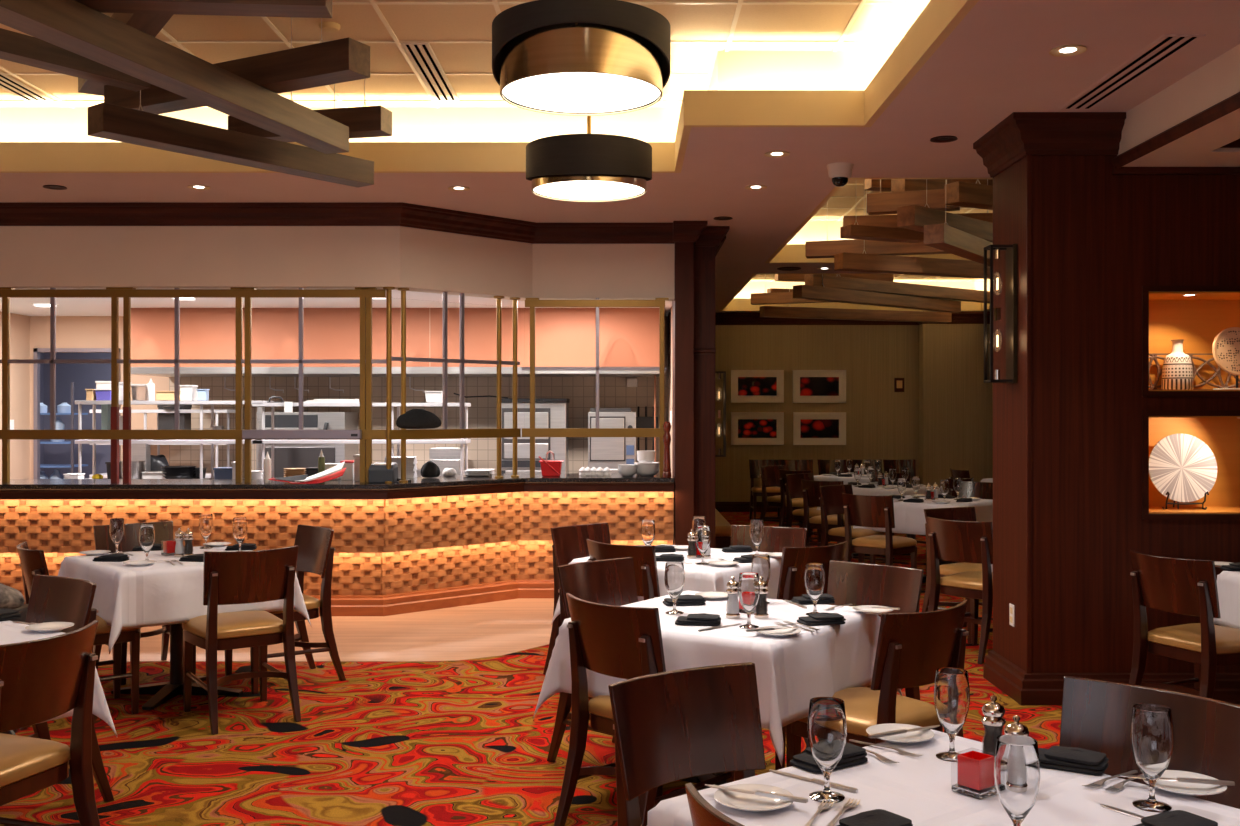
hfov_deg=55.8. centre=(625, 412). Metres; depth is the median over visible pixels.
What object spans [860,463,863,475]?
salt mill
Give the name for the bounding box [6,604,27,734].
stand
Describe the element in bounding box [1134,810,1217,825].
folded napkin
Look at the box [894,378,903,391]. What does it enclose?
wall plaque
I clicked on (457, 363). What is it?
window
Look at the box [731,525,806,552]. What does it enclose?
dining chair
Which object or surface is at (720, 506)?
baseboard
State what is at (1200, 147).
ceiling
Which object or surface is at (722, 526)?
banquette
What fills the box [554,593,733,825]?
dining chair
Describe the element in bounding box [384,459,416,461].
folded napkin
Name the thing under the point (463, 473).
dinner plate
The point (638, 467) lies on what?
bowl
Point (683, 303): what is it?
wall
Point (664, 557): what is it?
folded napkin
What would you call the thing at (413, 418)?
bundle
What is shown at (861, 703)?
seat cushion
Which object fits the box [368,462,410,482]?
receipt printer
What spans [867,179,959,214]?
ceiling beam
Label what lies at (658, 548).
folded napkin
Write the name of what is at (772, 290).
ceiling beam
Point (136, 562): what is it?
bread plate
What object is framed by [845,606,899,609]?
knife
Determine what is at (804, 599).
folded napkin
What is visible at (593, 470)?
ornament
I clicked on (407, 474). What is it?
folded napkin
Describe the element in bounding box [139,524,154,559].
water goblet
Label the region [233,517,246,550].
water goblet
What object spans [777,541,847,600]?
dining chair
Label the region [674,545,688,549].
bread plate
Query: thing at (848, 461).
water goblet
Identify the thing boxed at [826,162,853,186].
dome camera
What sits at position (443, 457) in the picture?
base cabinet
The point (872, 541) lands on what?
seat cushion
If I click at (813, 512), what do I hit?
seat cushion
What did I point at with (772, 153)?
recessed light
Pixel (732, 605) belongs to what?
salt mill
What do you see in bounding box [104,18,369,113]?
ceiling beam
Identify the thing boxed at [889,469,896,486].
water goblet
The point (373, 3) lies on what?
grid
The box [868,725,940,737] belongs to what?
knife
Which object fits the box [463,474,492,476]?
dinner plate
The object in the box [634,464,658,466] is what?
bowl
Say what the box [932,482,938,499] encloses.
salt mill
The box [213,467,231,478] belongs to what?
bin
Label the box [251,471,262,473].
cup
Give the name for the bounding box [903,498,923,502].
folded napkin
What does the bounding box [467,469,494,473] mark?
tub
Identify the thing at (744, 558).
folded napkin
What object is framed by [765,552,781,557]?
bread plate
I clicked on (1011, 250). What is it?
wall sconce
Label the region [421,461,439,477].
bag
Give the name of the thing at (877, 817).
folded napkin
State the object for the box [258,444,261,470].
upright
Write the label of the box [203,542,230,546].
bread plate
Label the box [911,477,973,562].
dining chair
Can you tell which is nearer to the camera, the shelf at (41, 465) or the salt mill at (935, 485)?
the salt mill at (935, 485)
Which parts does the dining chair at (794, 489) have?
leg, backrest, seat frame, leg, leg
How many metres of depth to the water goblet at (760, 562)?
4.88 m
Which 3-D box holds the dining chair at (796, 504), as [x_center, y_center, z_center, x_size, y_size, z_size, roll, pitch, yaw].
[2.144,1.112,14.057,0.468,0.876,0.587,0,0,40]
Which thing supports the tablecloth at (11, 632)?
on the pedestal table
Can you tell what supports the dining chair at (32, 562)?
on the floor
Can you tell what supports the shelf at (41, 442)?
attached to the storage rack at (72, 465)
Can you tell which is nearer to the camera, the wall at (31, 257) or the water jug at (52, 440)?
the wall at (31, 257)
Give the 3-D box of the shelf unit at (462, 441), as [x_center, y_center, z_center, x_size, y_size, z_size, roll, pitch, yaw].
[-2.473,0.728,11.025,1.979,1.645,0.350,0,0,0]
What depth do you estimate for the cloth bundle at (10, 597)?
5.25 m
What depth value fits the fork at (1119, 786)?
2.49 m
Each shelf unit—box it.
[75,439,262,478]
[90,444,230,477]
[252,403,470,478]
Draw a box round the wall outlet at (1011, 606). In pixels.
[1009,603,1014,626]
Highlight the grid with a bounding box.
[0,0,977,281]
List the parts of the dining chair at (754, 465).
leg, leg, backrest, seat frame, leg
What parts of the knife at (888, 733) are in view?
handle, blade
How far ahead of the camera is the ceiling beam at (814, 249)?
10.51 m
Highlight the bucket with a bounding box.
[539,450,563,476]
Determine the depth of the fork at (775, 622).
4.35 m
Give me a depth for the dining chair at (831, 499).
10.79 m
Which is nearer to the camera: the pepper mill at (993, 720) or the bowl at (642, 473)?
the pepper mill at (993, 720)
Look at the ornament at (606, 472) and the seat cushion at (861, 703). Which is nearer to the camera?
the seat cushion at (861, 703)
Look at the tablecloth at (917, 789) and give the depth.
2.42 m
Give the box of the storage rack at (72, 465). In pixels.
[40,439,87,472]
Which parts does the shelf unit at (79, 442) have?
post, post, shelf, post, post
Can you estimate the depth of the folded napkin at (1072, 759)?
2.61 m
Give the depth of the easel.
6.45 m
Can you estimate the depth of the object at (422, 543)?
9.02 m
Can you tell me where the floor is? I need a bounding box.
[0,512,1061,825]
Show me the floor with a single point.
(433, 743)
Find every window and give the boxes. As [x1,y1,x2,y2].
[0,287,385,482]
[383,287,520,482]
[522,298,668,476]
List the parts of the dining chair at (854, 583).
leg, backrest, leg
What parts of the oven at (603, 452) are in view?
door, door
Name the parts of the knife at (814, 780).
blade, handle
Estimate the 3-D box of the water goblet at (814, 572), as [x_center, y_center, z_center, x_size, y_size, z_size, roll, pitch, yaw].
[0.747,0.697,4.630,0.081,0.200,0.081,0,0,39]
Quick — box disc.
[1212,327,1239,389]
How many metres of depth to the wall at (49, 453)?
14.90 m
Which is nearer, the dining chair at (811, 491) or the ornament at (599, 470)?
the ornament at (599, 470)
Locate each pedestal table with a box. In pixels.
[111,623,241,709]
[654,772,726,806]
[852,553,910,559]
[922,550,926,582]
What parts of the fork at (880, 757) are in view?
handle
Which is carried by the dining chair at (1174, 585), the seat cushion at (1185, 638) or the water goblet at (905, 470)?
the seat cushion at (1185, 638)
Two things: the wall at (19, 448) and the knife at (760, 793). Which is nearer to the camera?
the knife at (760, 793)
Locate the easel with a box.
[1162,491,1208,509]
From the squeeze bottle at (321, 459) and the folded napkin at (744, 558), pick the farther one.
the squeeze bottle at (321, 459)
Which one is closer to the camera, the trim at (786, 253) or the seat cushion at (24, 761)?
the seat cushion at (24, 761)
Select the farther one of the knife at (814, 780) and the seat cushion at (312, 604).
the seat cushion at (312, 604)
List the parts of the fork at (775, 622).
handle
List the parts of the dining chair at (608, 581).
leg, backrest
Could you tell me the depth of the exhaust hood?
11.70 m
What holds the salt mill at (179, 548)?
on the tablecloth at (159, 593)
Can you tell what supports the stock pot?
on the shelf unit at (79, 442)
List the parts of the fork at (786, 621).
handle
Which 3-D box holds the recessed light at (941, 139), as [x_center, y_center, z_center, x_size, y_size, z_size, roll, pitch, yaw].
[1.830,-1.577,6.750,0.156,0.006,0.156,0,0,0]
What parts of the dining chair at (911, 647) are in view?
leg, seat frame, leg, backrest, leg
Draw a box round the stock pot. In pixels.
[120,460,145,478]
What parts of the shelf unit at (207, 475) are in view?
splash guard, shelf, post, shelf, post, post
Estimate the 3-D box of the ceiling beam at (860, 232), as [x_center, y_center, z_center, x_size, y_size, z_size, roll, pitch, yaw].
[1.950,-1.683,8.890,0.672,0.735,0.140,0,0,-23]
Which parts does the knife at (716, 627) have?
handle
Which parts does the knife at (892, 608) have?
handle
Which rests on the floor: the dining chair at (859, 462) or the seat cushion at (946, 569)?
the dining chair at (859, 462)
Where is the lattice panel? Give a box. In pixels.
[1149,353,1239,389]
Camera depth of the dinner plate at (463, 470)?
9.85 m
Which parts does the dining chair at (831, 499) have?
leg, backrest, seat frame, leg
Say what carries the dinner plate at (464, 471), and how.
on the dinner plate at (463, 473)
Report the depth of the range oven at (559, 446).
12.09 m
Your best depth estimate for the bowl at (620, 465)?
9.79 m
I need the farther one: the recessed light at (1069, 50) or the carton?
the carton
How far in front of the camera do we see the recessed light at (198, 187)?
8.20 m
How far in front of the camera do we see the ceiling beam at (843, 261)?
10.41 m
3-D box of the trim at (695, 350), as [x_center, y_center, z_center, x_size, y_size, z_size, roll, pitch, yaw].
[0.663,-0.530,9.995,0.202,0.040,0.020,0,0,0]
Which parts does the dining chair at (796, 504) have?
leg, seat frame, backrest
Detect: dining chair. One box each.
[0,620,99,825]
[17,542,141,729]
[25,575,113,801]
[93,521,195,684]
[182,545,300,734]
[225,525,345,693]
[543,523,610,674]
[547,557,637,761]
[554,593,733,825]
[586,539,659,599]
[608,662,765,825]
[685,783,743,825]
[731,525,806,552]
[749,459,780,519]
[760,465,802,521]
[775,560,923,769]
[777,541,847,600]
[779,469,830,541]
[781,459,812,516]
[785,473,843,546]
[786,599,968,766]
[801,479,858,561]
[818,459,848,474]
[819,484,885,562]
[842,493,916,568]
[850,459,881,472]
[871,472,910,537]
[883,459,915,483]
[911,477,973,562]
[922,507,992,644]
[927,517,992,663]
[939,481,992,565]
[949,468,969,478]
[1059,676,1239,808]
[1129,550,1239,704]
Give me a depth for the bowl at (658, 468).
9.81 m
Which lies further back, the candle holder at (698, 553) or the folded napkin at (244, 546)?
the folded napkin at (244, 546)
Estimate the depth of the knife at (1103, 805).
2.33 m
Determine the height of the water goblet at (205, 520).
0.200 m
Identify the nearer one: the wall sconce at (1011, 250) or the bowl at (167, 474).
the wall sconce at (1011, 250)
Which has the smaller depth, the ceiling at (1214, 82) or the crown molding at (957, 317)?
the ceiling at (1214, 82)
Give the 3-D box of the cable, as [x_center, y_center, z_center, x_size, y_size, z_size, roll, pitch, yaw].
[0.297,-0.217,12.000,0.015,1.500,0.015,0,0,-22]
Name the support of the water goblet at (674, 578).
on the tablecloth at (792, 670)
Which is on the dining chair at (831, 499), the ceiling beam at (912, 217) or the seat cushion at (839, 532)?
the seat cushion at (839, 532)
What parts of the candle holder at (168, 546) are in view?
glass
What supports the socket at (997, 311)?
attached to the wall sconce at (1011, 250)
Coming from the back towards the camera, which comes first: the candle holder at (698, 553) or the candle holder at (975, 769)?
the candle holder at (698, 553)
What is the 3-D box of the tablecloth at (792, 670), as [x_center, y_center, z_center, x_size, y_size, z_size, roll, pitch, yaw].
[0.387,0.987,4.644,1.071,0.381,1.071,0,0,35]
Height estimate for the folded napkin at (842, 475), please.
0.035 m
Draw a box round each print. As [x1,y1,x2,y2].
[731,370,783,402]
[731,412,783,444]
[793,370,845,402]
[793,412,845,444]
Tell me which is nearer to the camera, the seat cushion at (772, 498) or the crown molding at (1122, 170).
the crown molding at (1122, 170)
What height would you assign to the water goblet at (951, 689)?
0.200 m
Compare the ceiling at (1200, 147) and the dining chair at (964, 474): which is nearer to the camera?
the ceiling at (1200, 147)
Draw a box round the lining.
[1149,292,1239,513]
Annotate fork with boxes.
[775,622,813,631]
[783,620,819,629]
[805,799,833,825]
[825,604,851,609]
[827,798,859,825]
[849,739,921,756]
[866,749,899,763]
[1082,770,1137,787]
[1105,774,1142,791]
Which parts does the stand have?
leg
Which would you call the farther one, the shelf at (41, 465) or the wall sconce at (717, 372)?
the shelf at (41, 465)
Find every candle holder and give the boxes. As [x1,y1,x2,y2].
[161,541,175,555]
[695,543,700,557]
[738,599,755,613]
[924,492,934,499]
[952,750,996,798]
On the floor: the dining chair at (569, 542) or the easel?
the dining chair at (569, 542)
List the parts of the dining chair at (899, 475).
backrest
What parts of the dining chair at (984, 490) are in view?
backrest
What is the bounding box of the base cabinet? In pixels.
[429,447,464,475]
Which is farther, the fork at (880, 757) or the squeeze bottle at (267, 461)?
the squeeze bottle at (267, 461)
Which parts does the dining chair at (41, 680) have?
seat frame, backrest, leg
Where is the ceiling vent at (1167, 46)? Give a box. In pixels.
[1059,34,1205,109]
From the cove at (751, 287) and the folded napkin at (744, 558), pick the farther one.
the cove at (751, 287)
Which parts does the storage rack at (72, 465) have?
post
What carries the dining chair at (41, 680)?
on the floor
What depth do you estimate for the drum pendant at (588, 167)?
6.78 m
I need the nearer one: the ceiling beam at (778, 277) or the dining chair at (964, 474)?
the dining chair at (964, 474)
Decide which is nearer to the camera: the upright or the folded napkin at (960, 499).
the folded napkin at (960, 499)
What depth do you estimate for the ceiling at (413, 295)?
10.94 m
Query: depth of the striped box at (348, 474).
9.30 m
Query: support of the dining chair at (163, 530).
on the floor
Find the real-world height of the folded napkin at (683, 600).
0.035 m
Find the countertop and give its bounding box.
[0,473,673,489]
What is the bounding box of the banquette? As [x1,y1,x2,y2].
[715,508,730,548]
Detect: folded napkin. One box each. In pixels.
[0,608,20,620]
[92,554,128,561]
[132,544,162,550]
[179,554,203,561]
[225,543,256,550]
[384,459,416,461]
[385,456,415,459]
[396,461,416,463]
[398,466,416,468]
[398,472,416,475]
[655,545,675,552]
[656,554,683,561]
[663,594,705,605]
[675,613,720,625]
[722,545,752,552]
[733,554,753,562]
[790,742,867,772]
[791,594,834,604]
[797,612,845,625]
[837,809,912,825]
[838,474,852,476]
[848,482,861,484]
[859,484,875,487]
[889,495,904,498]
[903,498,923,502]
[938,494,955,498]
[956,498,971,501]
[1038,746,1108,774]
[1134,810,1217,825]
[1220,563,1239,570]
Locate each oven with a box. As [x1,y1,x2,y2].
[501,398,568,472]
[588,437,635,472]
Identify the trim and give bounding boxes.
[694,349,715,352]
[719,273,983,310]
[765,178,992,262]
[1025,155,1031,672]
[1111,92,1239,168]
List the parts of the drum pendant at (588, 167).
stem, lamp shade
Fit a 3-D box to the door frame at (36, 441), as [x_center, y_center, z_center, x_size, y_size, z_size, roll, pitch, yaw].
[-5.940,0.425,12.690,0.920,2.250,0.060,0,0,0]
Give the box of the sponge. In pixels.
[92,474,102,478]
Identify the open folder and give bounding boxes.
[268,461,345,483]
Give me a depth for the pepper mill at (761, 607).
4.54 m
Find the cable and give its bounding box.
[654,437,655,461]
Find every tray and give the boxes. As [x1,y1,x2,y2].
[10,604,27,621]
[63,473,84,478]
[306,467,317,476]
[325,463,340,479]
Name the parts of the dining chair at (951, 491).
backrest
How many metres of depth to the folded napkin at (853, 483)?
12.90 m
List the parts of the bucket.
handle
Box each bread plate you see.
[25,622,73,631]
[79,550,110,555]
[123,560,156,565]
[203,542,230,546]
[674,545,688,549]
[695,591,727,599]
[708,561,738,566]
[714,784,793,811]
[756,626,800,636]
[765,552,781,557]
[852,605,892,614]
[866,723,933,743]
[932,501,949,503]
[1142,770,1226,795]
[1214,561,1231,566]
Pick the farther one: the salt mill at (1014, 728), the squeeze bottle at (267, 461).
the squeeze bottle at (267, 461)
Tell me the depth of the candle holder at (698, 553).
6.45 m
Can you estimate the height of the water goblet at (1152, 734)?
0.200 m
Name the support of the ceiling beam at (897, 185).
attached to the ceiling at (357, 22)
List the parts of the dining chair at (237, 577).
leg, leg, seat frame, backrest, leg, leg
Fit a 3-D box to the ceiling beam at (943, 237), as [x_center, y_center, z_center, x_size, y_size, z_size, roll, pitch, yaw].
[2.565,-1.597,8.635,0.140,0.905,1.728,0,0,34]
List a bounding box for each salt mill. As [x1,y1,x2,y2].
[174,528,183,556]
[701,546,710,558]
[726,577,739,618]
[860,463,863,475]
[884,471,888,485]
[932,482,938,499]
[1004,715,1028,735]
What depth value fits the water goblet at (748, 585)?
4.33 m
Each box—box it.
[231,462,234,478]
[340,460,353,479]
[353,455,359,480]
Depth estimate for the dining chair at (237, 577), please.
5.86 m
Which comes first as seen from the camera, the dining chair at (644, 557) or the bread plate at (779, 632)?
the bread plate at (779, 632)
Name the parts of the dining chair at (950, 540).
leg, backrest, seat frame, leg, leg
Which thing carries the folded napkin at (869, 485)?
on the tablecloth at (878, 491)
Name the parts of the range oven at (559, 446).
door, door, door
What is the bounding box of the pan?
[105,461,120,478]
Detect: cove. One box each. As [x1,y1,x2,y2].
[0,0,978,172]
[734,282,983,297]
[787,221,854,243]
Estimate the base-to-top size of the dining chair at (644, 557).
0.876 m
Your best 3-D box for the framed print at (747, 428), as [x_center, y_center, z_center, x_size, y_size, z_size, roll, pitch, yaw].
[2.060,0.245,18.385,0.826,0.514,0.030,0,0,0]
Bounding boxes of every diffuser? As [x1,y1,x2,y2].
[0,71,53,100]
[400,43,459,100]
[502,72,659,112]
[533,181,644,199]
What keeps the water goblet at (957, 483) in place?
on the tablecloth at (909, 517)
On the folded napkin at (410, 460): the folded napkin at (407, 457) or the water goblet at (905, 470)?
the folded napkin at (407, 457)
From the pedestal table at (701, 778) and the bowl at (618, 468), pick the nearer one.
the pedestal table at (701, 778)
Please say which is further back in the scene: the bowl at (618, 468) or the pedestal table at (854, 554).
the pedestal table at (854, 554)
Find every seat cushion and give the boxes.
[0,733,69,787]
[96,615,141,633]
[182,610,282,639]
[269,594,319,613]
[588,695,612,719]
[752,486,779,491]
[767,495,802,501]
[786,499,816,507]
[792,508,843,516]
[797,687,940,737]
[809,514,844,524]
[828,526,884,537]
[852,535,916,548]
[940,562,981,574]
[940,571,992,590]
[1147,623,1239,653]
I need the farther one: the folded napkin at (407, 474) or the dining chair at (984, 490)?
the dining chair at (984, 490)
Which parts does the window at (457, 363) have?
round post, round post, glass pane, rail, round post, round post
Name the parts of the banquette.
seat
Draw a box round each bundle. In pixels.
[0,583,24,608]
[396,409,440,428]
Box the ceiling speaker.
[777,267,800,270]
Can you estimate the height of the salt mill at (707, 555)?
0.160 m
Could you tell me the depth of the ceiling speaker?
12.75 m
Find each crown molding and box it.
[0,202,674,243]
[673,221,983,324]
[973,112,1125,177]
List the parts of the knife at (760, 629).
handle, blade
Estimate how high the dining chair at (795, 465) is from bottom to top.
0.876 m
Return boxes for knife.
[12,621,37,624]
[698,623,740,631]
[705,784,807,802]
[746,627,801,631]
[769,769,857,792]
[785,600,806,608]
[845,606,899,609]
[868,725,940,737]
[1100,804,1143,818]
[1120,775,1234,785]
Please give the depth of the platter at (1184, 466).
6.50 m
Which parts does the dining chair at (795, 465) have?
backrest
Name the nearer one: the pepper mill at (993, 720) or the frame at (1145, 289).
the pepper mill at (993, 720)
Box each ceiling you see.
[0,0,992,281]
[385,290,671,315]
[1117,44,1239,155]
[1122,108,1239,166]
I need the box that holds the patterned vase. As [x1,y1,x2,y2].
[1161,340,1193,389]
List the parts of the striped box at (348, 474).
lid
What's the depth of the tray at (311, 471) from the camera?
9.30 m
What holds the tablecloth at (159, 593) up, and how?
on the pedestal table at (163, 691)
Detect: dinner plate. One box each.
[463,470,491,471]
[463,473,491,474]
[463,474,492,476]
[464,471,492,473]
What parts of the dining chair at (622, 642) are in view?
leg, seat frame, backrest, leg, leg, leg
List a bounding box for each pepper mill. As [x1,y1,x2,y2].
[183,528,193,556]
[662,421,671,477]
[687,529,696,558]
[754,576,768,618]
[877,472,882,486]
[925,483,931,500]
[981,695,1005,760]
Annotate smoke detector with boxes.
[319,21,339,32]
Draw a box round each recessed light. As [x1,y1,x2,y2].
[43,185,66,189]
[187,185,210,189]
[448,186,469,190]
[714,217,732,219]
[745,185,766,189]
[764,151,789,156]
[930,136,957,142]
[1049,45,1086,56]
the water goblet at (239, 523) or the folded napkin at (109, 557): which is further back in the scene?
the water goblet at (239, 523)
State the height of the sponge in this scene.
0.050 m
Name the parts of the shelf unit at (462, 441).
post, post, shelf, post, post, post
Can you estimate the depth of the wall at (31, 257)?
8.90 m
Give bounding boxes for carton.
[141,471,165,478]
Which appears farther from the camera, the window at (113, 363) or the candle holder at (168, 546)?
the window at (113, 363)
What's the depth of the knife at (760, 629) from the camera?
4.20 m
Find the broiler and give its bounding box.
[256,444,357,477]
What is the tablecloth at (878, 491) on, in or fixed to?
on the pedestal table at (854, 554)
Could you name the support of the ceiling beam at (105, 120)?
attached to the ceiling at (357, 22)
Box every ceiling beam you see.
[0,0,348,153]
[0,28,149,90]
[75,0,331,17]
[78,13,173,95]
[88,84,373,186]
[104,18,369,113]
[228,79,391,141]
[751,274,829,304]
[760,282,951,322]
[767,286,792,292]
[775,274,892,281]
[793,274,960,312]
[805,274,983,302]
[806,236,950,258]
[834,210,988,278]
[840,220,923,242]
[843,179,992,227]
[865,179,992,190]
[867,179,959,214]
[891,179,957,191]
[897,179,992,242]
[924,222,992,264]
[944,179,992,209]
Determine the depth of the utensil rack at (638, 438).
12.49 m
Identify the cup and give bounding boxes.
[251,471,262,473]
[251,474,263,477]
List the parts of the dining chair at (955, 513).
leg, backrest, leg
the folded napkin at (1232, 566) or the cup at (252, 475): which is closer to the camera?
the folded napkin at (1232, 566)
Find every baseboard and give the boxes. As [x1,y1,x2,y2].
[715,502,776,511]
[983,650,1239,704]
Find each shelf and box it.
[40,441,74,443]
[40,464,87,467]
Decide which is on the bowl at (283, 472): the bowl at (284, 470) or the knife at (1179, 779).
the bowl at (284, 470)
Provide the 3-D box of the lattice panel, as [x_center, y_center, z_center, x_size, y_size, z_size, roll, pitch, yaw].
[3.625,-0.230,6.600,1.650,0.210,0.016,0,0,0]
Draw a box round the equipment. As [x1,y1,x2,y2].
[169,316,667,477]
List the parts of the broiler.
door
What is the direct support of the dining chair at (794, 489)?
on the floor
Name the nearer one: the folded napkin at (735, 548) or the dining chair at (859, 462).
the folded napkin at (735, 548)
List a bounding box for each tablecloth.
[0,620,116,736]
[58,545,311,653]
[533,590,901,765]
[550,544,782,626]
[647,729,1239,825]
[814,473,909,483]
[817,483,940,509]
[853,495,992,534]
[981,478,992,481]
[1214,571,1239,628]
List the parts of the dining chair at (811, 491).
leg, backrest, seat frame, leg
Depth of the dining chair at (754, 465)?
16.98 m
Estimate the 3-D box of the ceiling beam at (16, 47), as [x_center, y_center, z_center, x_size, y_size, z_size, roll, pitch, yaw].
[-2.880,-1.815,5.005,0.120,0.470,1.784,0,0,36]
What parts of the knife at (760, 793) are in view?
blade, handle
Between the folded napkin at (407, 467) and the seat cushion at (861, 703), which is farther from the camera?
the folded napkin at (407, 467)
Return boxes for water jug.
[40,471,48,478]
[49,469,63,478]
[50,439,64,441]
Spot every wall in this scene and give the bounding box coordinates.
[0,226,674,300]
[0,439,29,478]
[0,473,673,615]
[30,439,168,478]
[40,439,110,478]
[668,307,671,473]
[672,242,693,544]
[715,311,992,501]
[993,155,1239,672]
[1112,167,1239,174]
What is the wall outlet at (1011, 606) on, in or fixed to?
attached to the wall at (1099, 237)
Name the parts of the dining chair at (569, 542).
leg, backrest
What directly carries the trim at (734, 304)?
attached to the wall at (942, 419)
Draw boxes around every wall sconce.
[715,371,725,456]
[984,244,1016,383]
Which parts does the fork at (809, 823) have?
handle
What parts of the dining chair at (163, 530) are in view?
leg, leg, backrest, leg, leg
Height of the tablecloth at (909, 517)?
0.367 m
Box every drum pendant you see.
[492,0,670,115]
[526,116,651,201]
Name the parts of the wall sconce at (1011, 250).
glass, plate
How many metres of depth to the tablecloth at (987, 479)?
14.16 m
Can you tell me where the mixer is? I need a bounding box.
[151,455,168,470]
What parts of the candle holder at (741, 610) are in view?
glass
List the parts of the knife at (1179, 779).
blade, handle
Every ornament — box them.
[579,467,584,475]
[585,467,590,475]
[591,467,596,475]
[597,467,602,475]
[603,467,610,475]
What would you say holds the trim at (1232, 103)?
attached to the crown molding at (1122, 170)
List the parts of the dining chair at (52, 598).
leg, backrest, leg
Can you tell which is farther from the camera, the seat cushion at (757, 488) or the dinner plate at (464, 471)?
the seat cushion at (757, 488)
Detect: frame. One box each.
[34,439,119,478]
[1142,286,1239,519]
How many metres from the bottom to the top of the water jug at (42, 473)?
0.260 m
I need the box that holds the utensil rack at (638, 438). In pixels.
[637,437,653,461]
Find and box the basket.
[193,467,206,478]
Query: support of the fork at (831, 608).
on the tablecloth at (792, 670)
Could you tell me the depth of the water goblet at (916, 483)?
10.96 m
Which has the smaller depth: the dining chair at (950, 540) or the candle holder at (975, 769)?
the candle holder at (975, 769)
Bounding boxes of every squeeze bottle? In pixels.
[264,452,270,482]
[318,449,324,476]
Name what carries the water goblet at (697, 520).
on the tablecloth at (701, 578)
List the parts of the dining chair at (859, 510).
leg, backrest, leg, seat frame, leg, leg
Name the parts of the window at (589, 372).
post, glass pane, rail, rail, post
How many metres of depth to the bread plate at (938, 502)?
10.29 m
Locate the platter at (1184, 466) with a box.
[1149,433,1216,502]
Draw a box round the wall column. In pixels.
[694,247,714,547]
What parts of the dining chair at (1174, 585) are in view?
leg, backrest, seat frame, leg, leg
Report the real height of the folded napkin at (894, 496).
0.035 m
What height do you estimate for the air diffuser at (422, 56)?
0.008 m
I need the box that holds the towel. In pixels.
[442,468,456,475]
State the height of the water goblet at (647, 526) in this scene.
0.200 m
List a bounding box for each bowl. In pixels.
[162,466,195,469]
[162,469,195,472]
[163,472,195,475]
[163,475,195,478]
[283,472,305,474]
[284,468,305,470]
[284,470,305,472]
[618,464,636,466]
[618,468,636,470]
[618,470,636,476]
[619,467,637,468]
[634,462,658,464]
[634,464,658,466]
[636,470,658,475]
[637,450,654,462]
[637,467,658,468]
[637,468,658,470]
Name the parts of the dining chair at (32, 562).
leg, leg, backrest, leg, seat frame, leg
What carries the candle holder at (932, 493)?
on the tablecloth at (909, 517)
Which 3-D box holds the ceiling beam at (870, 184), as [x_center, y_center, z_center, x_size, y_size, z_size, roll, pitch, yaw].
[2.850,-1.905,9.375,1.932,0.290,0.140,0,0,-10]
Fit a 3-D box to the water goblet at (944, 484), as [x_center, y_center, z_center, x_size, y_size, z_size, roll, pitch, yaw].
[2.839,0.697,10.448,0.081,0.200,0.081,0,0,39]
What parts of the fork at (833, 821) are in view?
handle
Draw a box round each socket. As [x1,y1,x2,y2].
[994,308,1000,320]
[995,248,999,258]
[995,370,999,379]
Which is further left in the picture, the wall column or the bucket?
the bucket
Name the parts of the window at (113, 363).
post, post, post, ceiling plate, glass pane, rail, rail, post, post, post, post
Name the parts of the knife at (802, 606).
handle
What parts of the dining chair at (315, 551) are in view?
leg, leg, seat frame, leg, backrest, leg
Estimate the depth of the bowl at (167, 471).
10.88 m
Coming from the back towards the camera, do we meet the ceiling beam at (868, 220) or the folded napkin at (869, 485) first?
the folded napkin at (869, 485)
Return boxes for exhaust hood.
[385,308,523,376]
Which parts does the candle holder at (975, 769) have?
glass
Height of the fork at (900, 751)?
0.008 m
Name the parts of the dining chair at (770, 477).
leg, backrest, seat frame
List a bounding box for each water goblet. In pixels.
[109,518,124,553]
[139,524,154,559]
[199,514,212,548]
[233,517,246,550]
[641,520,654,545]
[664,562,684,614]
[692,516,705,532]
[695,526,710,564]
[738,572,759,628]
[750,520,763,554]
[751,554,770,603]
[805,563,824,614]
[807,697,846,802]
[834,460,840,475]
[846,459,851,473]
[854,468,860,486]
[864,461,869,475]
[867,467,874,484]
[875,460,881,472]
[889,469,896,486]
[897,478,905,500]
[901,467,908,480]
[912,476,920,497]
[934,668,969,761]
[940,480,948,500]
[953,478,961,499]
[994,734,1039,825]
[1130,703,1173,811]
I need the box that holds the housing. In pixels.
[242,430,361,438]
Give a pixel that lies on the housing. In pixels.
(246, 434)

